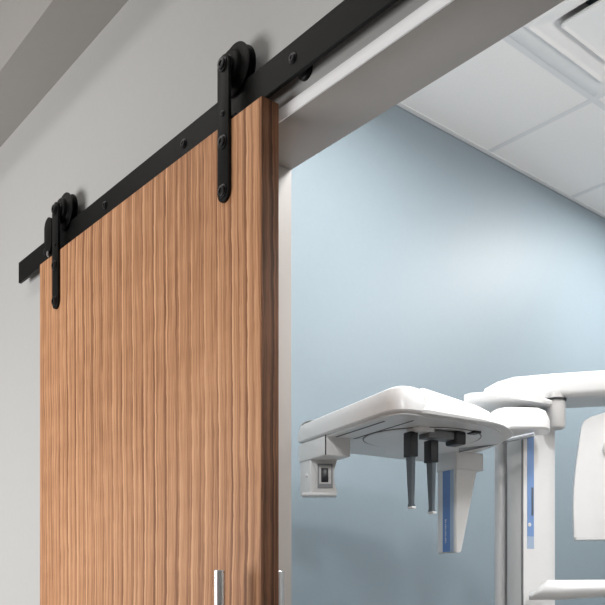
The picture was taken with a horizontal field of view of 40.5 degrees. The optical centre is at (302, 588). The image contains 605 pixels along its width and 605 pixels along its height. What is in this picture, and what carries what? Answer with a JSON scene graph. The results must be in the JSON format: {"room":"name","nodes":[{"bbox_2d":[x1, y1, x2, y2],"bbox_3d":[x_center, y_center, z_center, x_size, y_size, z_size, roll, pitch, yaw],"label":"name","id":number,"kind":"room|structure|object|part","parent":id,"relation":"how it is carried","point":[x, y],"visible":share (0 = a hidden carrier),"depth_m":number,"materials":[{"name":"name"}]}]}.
{"room":"dental clinic","nodes":[
{"label":"dental clinic","id":0,"kind":"room"},
{"bbox_2d":[0,0,127,146],"bbox_3d":[0.177,-1.894,1.321,0.156,0.612,10.200,0,0,-40],"label":"ceiling","id":1,"kind":"structure","parent":0,"point":[40,40],"depth_m":2.43,"materials":[{"name":"beige paint"}]},
{"bbox_2d":[0,0,428,604],"bbox_3d":[0.285,-0.490,1.411,0.123,3.420,10.200,0,0,-40],"label":"wall","id":2,"kind":"structure","parent":0,"point":[150,73],"depth_m":2.38,"materials":[{"name":"white paint"}]},
{"bbox_2d":[19,0,398,283],"bbox_3d":[-0.068,-1.060,1.689,0.062,0.121,2.718,0,0,-40],"label":"track rail","id":3,"kind":"object","parent":2,"relation":"attached to","point":[297,59],"visible":0.76,"depth_m":1.74,"materials":[{"name":"metal"}]},
{"bbox_2d":[40,41,283,604],"bbox_3d":[-0.428,0.018,2.106,0.176,2.380,1.132,0,0,-40],"label":"door leaf","id":4,"kind":"structure","parent":3,"relation":"hanging from","point":[159,320],"depth_m":1.92,"materials":[{"name":"brown wood"}]},
{"bbox_3d":[-0.169,0.262,1.677,0.024,0.597,0.024,0,0,-40],"label":"handle","id":5,"kind":"part","parent":4,"relation":"part of","materials":[{"name":"metal"}]},
{"bbox_3d":[-0.052,0.262,1.774,0.024,0.597,0.024,0,0,-40],"label":"handle","id":6,"kind":"part","parent":4,"relation":"part of","materials":[{"name":"metal"}]},
{"bbox_2d":[279,0,453,122],"bbox_3d":[0.388,0.115,1.182,0.012,2.210,1.670,0,0,-40],"label":"trim","id":7,"kind":"structure","parent":2,"relation":"attached to","point":[431,7],"depth_m":1.50,"materials":[{"name":"white paint"}]},
{"bbox_2d":[279,0,564,604],"bbox_3d":[0.440,0.119,1.226,0.139,2.203,1.656,0,0,-40],"label":"trim","id":8,"kind":"structure","parent":2,"relation":"attached to","point":[461,30],"depth_m":1.61,"materials":[{"name":"grey paint"}]},
{"bbox_2d":[291,105,604,604],"bbox_3d":[0.875,-0.490,3.541,3.515,3.420,0.100,0,0,-40],"label":"wall","id":9,"kind":"structure","parent":0,"point":[421,258],"depth_m":3.11,"materials":[{"name":"blue paint"}]},
{"bbox_2d":[397,102,604,217],"bbox_3d":[0.875,-1.795,3.463,3.415,0.022,0.020,0,0,-40],"label":"trim","id":10,"kind":"structure","parent":9,"relation":"attached to","point":[401,105],"depth_m":3.39,"materials":[{"name":"metal"}]},
{"bbox_2d":[401,39,604,213],"bbox_3d":[2.089,-1.886,2.011,3.415,0.200,3.805,0,0,-40],"label":"ceiling","id":11,"kind":"structure","parent":0,"point":[499,94],"depth_m":3.10,"materials":[{"name":"white tile"}]},
{"bbox_2d":[488,36,604,197],"bbox_3d":[2.089,-1.800,2.011,3.415,0.031,3.805,0,0,-40],"label":"trim","id":12,"kind":"structure","parent":11,"relation":"attached to","point":[591,99],"depth_m":2.99,"materials":[{"name":"metal"}]},
{"bbox_2d":[508,0,604,96],"bbox_3d":[1.024,-1.838,2.571,0.583,0.136,0.583,0,0,-40],"label":"ceiling vent","id":13,"kind":"object","parent":11,"relation":"in","point":[569,37],"visible":0.89,"depth_m":2.67,"materials":[{"name":"white metal"}]},
{"bbox_3d":[1.024,-1.780,2.571,0.306,0.020,0.306,0,0,-40],"label":"plate","id":14,"kind":"part","parent":13,"relation":"part of","materials":[{"name":"white metal"}]},
{"bbox_3d":[2.873,1.270,1.102,3.578,0.100,6.405,0,0,-40],"label":"floor","id":15,"kind":"structure","parent":0,"visible":0},
{"bbox_2d":[298,370,604,604],"bbox_3d":[0.864,0.288,2.431,1.756,1.864,0.765,0,0,-11],"label":"machine","id":16,"kind":"object","parent":15,"relation":"on","point":[521,416],"visible":1,"depth_m":2.45,"materials":[{"name":"white plastic"}]},
{"bbox_3d":[0.046,-0.263,2.316,0.098,0.009,0.056,0,0,0],"label":"collimator plate","id":17,"kind":"part","parent":16,"relation":"part of","materials":[{"name":"white plastic"}]},
{"bbox_3d":[0.063,-0.314,2.293,0.042,0.067,0.005,0,0,0],"label":"collimator frame","id":18,"kind":"part","parent":16,"relation":"part of","materials":[{"name":"grey plastic"}]},
{"bbox_3d":[0.338,-0.413,2.315,0.671,0.008,0.522,0,0,-40],"label":"underside panel","id":19,"kind":"part","parent":16,"relation":"part of","materials":[{"name":"grey plastic"}]},
{"bbox_3d":[0.277,-0.272,2.099,0.012,0.134,0.025,0,0,-28],"label":"support blade","id":20,"kind":"part","parent":16,"relation":"part of","materials":[{"name":"plastic"}]},
{"bbox_3d":[0.332,-0.261,2.119,0.012,0.133,0.025,0,0,-28],"label":"support blade","id":21,"kind":"part","parent":16,"relation":"part of","materials":[{"name":"plastic"}]},
{"bbox_3d":[0.439,-0.234,2.503,0.003,0.250,0.087,0,0,-28],"label":"panel","id":22,"kind":"part","parent":16,"relation":"part of","materials":[{"name":"blue plastic"}]},
{"bbox_3d":[0.400,-0.389,2.145,0.035,0.034,0.046,0,0,-28],"label":"support knob","id":23,"kind":"part","parent":16,"relation":"part of","materials":[{"name":"black plastic"}]},
{"bbox_3d":[0.404,-0.445,2.142,0.456,0.064,0.218,0,0,-40],"label":"arm","id":24,"kind":"part","parent":16,"relation":"part of","materials":[{"name":"white plastic"}]},
{"bbox_3d":[0.656,0.325,2.586,0.114,1.730,0.036,0,0,-28],"label":"column post","id":25,"kind":"part","parent":16,"relation":"part of","materials":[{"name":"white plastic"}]},
{"bbox_3d":[1.160,-0.607,2.443,1.215,0.074,0.190,0,0,14],"label":"arm","id":26,"kind":"part","parent":16,"relation":"part of","materials":[{"name":"white plastic"}]}
]}

